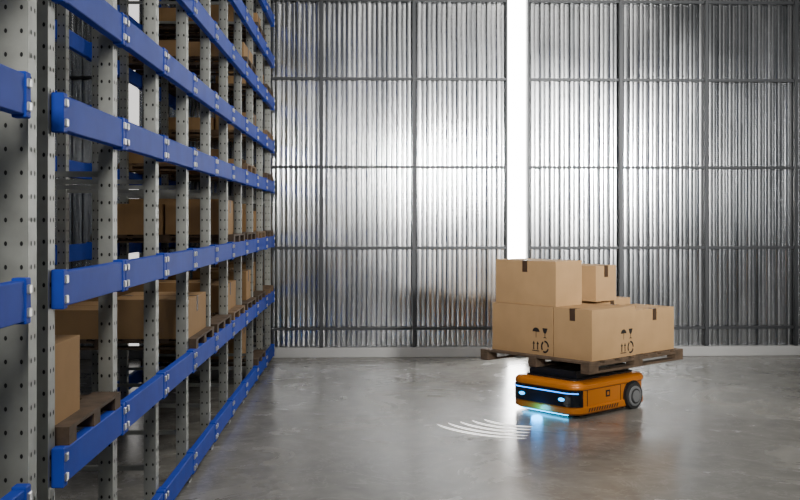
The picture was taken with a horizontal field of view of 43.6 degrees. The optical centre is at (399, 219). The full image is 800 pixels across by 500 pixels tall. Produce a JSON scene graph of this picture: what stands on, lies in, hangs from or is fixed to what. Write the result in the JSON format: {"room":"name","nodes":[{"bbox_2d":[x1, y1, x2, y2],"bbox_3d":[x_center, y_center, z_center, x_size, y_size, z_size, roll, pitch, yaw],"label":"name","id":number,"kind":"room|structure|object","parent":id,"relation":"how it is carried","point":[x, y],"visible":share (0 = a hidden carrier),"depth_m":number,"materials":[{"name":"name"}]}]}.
{"room":"workspace","nodes":[
{"label":"workspace","id":0,"kind":"room"},
{"bbox_2d":[55,0,799,346],"bbox_3d":[1.409,-1.500,11.894,12.800,6.200,0.238,0,0,-2],"label":"wall","id":1,"kind":"structure","parent":0,"point":[366,122],"depth_m":11.80,"materials":[{"name":"metal"}]},
{"bbox_2d":[129,0,138,345],"bbox_3d":[-3.107,-1.555,11.669,0.110,6.070,0.050,0,0,-2],"label":"light strip","id":2,"kind":"object","parent":1,"relation":"attached to","point":[133,8],"visible":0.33,"depth_m":11.64,"materials":[{"name":"white"}]},
{"bbox_2d":[55,0,799,347],"bbox_3d":[1.413,-1.500,11.755,12.700,6.200,0.115,0,0,-2],"label":"wall frame","id":3,"kind":"object","parent":1,"relation":"attached to","point":[795,3],"visible":0.58,"depth_m":11.75,"materials":[{"name":"grey metal"}]},
{"bbox_2d":[80,345,799,358],"bbox_3d":[1.414,1.542,11.733,12.700,0.115,0.100,0,0,-2],"label":"baseboard","id":4,"kind":"structure","parent":1,"relation":"attached to","point":[688,350],"depth_m":11.65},
{"bbox_2d":[508,0,524,258],"bbox_3d":[1.376,-1.555,11.817,0.202,6.070,0.050,0,0,-2],"label":"light strip","id":5,"kind":"object","parent":1,"relation":"attached to","point":[516,8],"visible":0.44,"depth_m":11.79,"materials":[{"name":"white"}]},
{"bbox_2d":[55,356,799,499],"bbox_3d":[1.668,1.650,4.037,13.000,0.100,15.960,0,0,-2],"label":"floor","id":6,"kind":"structure","parent":0,"point":[703,427],"depth_m":7.39,"materials":[{"name":"concrete"}]},
{"bbox_2d":[0,0,36,499],"bbox_3d":[-1.674,-0.850,1.771,1.217,4.900,2.970,0,0,-2],"label":"rack","id":7,"kind":"object","parent":6,"relation":"on","point":[18,18],"visible":1,"depth_m":3.17,"materials":[{"name":"metal"}]},
{"bbox_2d":[37,0,274,499],"bbox_3d":[-1.871,-0.850,7.432,1.157,4.900,8.035,0,0,-2],"label":"rack","id":8,"kind":"object","parent":6,"relation":"on","point":[112,25],"visible":0.77,"depth_m":6.09,"materials":[{"name":"metal"}]},
{"bbox_2d":[55,335,120,444],"bbox_3d":[-1.755,0.625,3.914,1.130,0.356,0.741,0,0,-2],"label":"pallet","id":9,"kind":"object","parent":8,"relation":"in","point":[73,410],"visible":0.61,"depth_m":3.78,"materials":[{"name":"brown wood"}]},
{"bbox_2d":[55,292,213,349],"bbox_3d":[-1.842,0.648,6.553,1.130,0.310,0.740,0,0,-2],"label":"cardboard box","id":10,"kind":"object","parent":8,"relation":"in","point":[80,318],"visible":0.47,"depth_m":6.20,"materials":[{"name":"brown cardboard"}]},
{"bbox_2d":[85,280,230,332],"bbox_3d":[-1.871,0.608,7.432,1.130,0.391,0.740,0,0,-2],"label":"pallet","id":11,"kind":"object","parent":8,"relation":"in","point":[218,321],"visible":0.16,"depth_m":7.43,"materials":[{"name":"brown wood"}]},
{"bbox_2d":[90,200,244,242],"bbox_3d":[-1.900,0.012,8.312,1.130,0.338,0.740,0,0,-2],"label":"pallet","id":12,"kind":"object","parent":8,"relation":"in","point":[130,217],"visible":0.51,"depth_m":7.95,"materials":[{"name":"brown wood"}]},
{"bbox_2d":[118,40,255,75],"bbox_3d":[-1.929,-1.485,9.191,1.130,0.209,0.740,0,0,-2],"label":"pallet","id":13,"kind":"object","parent":8,"relation":"in","point":[135,64],"visible":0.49,"depth_m":8.85,"materials":[{"name":"brown wood"}]},
{"bbox_2d":[118,149,255,173],"bbox_3d":[-1.929,-0.536,9.191,1.130,0.199,0.740,0,0,-2],"label":"pallet","id":14,"kind":"object","parent":8,"relation":"in","point":[136,162],"visible":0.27,"depth_m":8.84,"materials":[{"name":"brown wood"}]},
{"bbox_2d":[129,199,255,239],"bbox_3d":[-1.929,-0.004,9.191,1.130,0.370,0.740,0,0,-2],"label":"pallet","id":15,"kind":"object","parent":8,"relation":"in","point":[248,235],"visible":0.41,"depth_m":8.84,"materials":[{"name":"brown wood"}]},
{"bbox_2d":[141,5,265,41],"bbox_3d":[-1.958,-1.984,10.071,1.130,0.247,0.740,0,0,-2],"label":"pallet","id":16,"kind":"object","parent":8,"relation":"in","point":[166,31],"visible":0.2,"depth_m":9.77,"materials":[{"name":"brown wood"}]},
{"bbox_2d":[141,327,265,365],"bbox_3d":[-1.958,1.220,10.071,1.130,0.398,0.740,0,0,-2],"label":"pallet","id":17,"kind":"object","parent":8,"relation":"in","point":[258,354],"visible":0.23,"depth_m":9.78,"materials":[{"name":"brown wood"}]},
{"bbox_2d":[159,270,255,309],"bbox_3d":[-1.929,0.635,9.191,1.130,0.335,0.740,0,0,-2],"label":"pallet","id":18,"kind":"object","parent":8,"relation":"in","point":[248,301],"visible":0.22,"depth_m":9.20,"materials":[{"name":"brown cardboard"}]},
{"bbox_2d":[160,112,272,140],"bbox_3d":[-1.987,-1.016,10.950,1.130,0.251,0.740,0,0,-2],"label":"pallet","id":19,"kind":"object","parent":8,"relation":"in","point":[193,122],"visible":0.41,"depth_m":10.59,"materials":[{"name":"brown wood"}]},
{"bbox_2d":[160,72,272,97],"bbox_3d":[-1.987,-1.501,10.950,1.130,0.240,0.740,0,0,-2],"label":"pallet","id":20,"kind":"object","parent":8,"relation":"in","point":[214,86],"visible":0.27,"depth_m":10.60,"materials":[{"name":"brown wood"}]},
{"bbox_2d":[160,159,272,180],"bbox_3d":[-1.987,-0.554,10.950,1.130,0.236,0.740,0,0,-2],"label":"pallet","id":21,"kind":"object","parent":8,"relation":"in","point":[191,177],"visible":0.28,"depth_m":10.90,"materials":[{"name":"brown wood"}]},
{"bbox_2d":[211,280,244,319],"bbox_3d":[-1.900,0.661,8.312,1.130,0.283,0.740,0,0,-2],"label":"pallet","id":22,"kind":"object","parent":8,"relation":"in","point":[234,310],"visible":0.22,"depth_m":8.21,"materials":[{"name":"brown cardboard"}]},
{"bbox_2d":[211,267,265,301],"bbox_3d":[-1.958,0.639,10.071,1.130,0.328,0.740,0,0,-2],"label":"pallet","id":23,"kind":"object","parent":8,"relation":"in","point":[258,294],"visible":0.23,"depth_m":10.05,"materials":[{"name":"brown wood"}]},
{"bbox_2d":[216,262,272,294],"bbox_3d":[-1.987,0.635,10.950,1.130,0.335,0.740,0,0,-2],"label":"pallet","id":24,"kind":"object","parent":8,"relation":"in","point":[268,288],"visible":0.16,"depth_m":10.93,"materials":[{"name":"brown wood"}]},
{"bbox_2d":[233,209,265,238],"bbox_3d":[-1.958,0.002,10.071,1.130,0.357,0.740,0,0,-2],"label":"pallet","id":25,"kind":"object","parent":8,"relation":"in","point":[259,234],"visible":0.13,"depth_m":10.08,"materials":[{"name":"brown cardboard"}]},
{"bbox_2d":[233,204,272,236],"bbox_3d":[-1.987,0.004,10.950,1.130,0.354,0.740,0,0,-2],"label":"pallet","id":26,"kind":"object","parent":8,"relation":"in","point":[269,233],"visible":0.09,"depth_m":10.96,"materials":[{"name":"brown wood"}]},
{"bbox_2d":[437,419,532,437],"bbox_3d":[0.712,1.597,7.667,0.561,0.001,0.811,0,0,-42],"label":"arc","id":27,"kind":"object","parent":6,"relation":"on","point":[484,419],"visible":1,"depth_m":7.62,"materials":[{"name":"white"}]},
{"bbox_2d":[515,363,642,415],"bbox_3d":[1.542,1.422,8.575,1.010,0.364,0.792,0,0,-42],"label":"robot","id":28,"kind":"object","parent":6,"relation":"on","point":[562,389],"visible":0.95,"depth_m":8.28,"materials":[{"name":"orange paint"}]},
{"bbox_2d":[481,347,682,374],"bbox_3d":[1.619,1.192,8.902,1.350,0.095,1.200,0,0,-42],"label":"wooden pallet","id":29,"kind":"object","parent":28,"relation":"on","point":[587,367],"visible":0.59,"depth_m":8.47,"materials":[{"name":"brown wood"}]},
{"bbox_2d":[492,302,592,356],"bbox_3d":[1.254,0.936,8.815,0.552,0.416,0.687,0,0,-42],"label":"cardboard box","id":30,"kind":"object","parent":29,"relation":"on","point":[523,328],"visible":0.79,"depth_m":8.62,"materials":[{"name":"brown cardboard"}]},
{"bbox_2d":[496,258,581,306],"bbox_3d":[1.206,0.537,8.735,0.352,0.381,0.680,0,0,-42],"label":"cardboard box","id":31,"kind":"object","parent":30,"relation":"on","point":[528,281],"visible":1,"depth_m":8.55,"materials":[{"name":"brown cardboard"}]},
{"bbox_2d":[554,303,635,361],"bbox_3d":[1.641,0.936,8.422,0.602,0.416,0.396,0,0,-42],"label":"cardboard box","id":32,"kind":"object","parent":29,"relation":"on","point":[596,331],"visible":1,"depth_m":8.25,"materials":[{"name":"brown cardboard"}]},
{"bbox_2d":[582,296,629,304],"bbox_3d":[1.713,0.926,9.203,0.550,0.436,0.582,0,0,-42],"label":"cardboard box","id":33,"kind":"object","parent":29,"relation":"on","point":[619,300],"visible":0.02,"depth_m":9.05,"materials":[{"name":"brown cardboard"}]},
{"bbox_2d":[582,264,615,301],"bbox_3d":[1.645,0.552,8.920,0.290,0.311,0.472,0,0,-42],"label":"cardboard box","id":34,"kind":"object","parent":33,"relation":"on","point":[598,280],"visible":0.54,"depth_m":8.72,"materials":[{"name":"brown cardboard"}]},
{"bbox_2d":[627,304,673,353],"bbox_3d":[2.080,0.956,8.847,0.600,0.376,0.402,0,0,-42],"label":"cardboard box","id":35,"kind":"object","parent":29,"relation":"on","point":[654,323],"visible":0.48,"depth_m":8.71,"materials":[{"name":"brown cardboard"}]}
]}

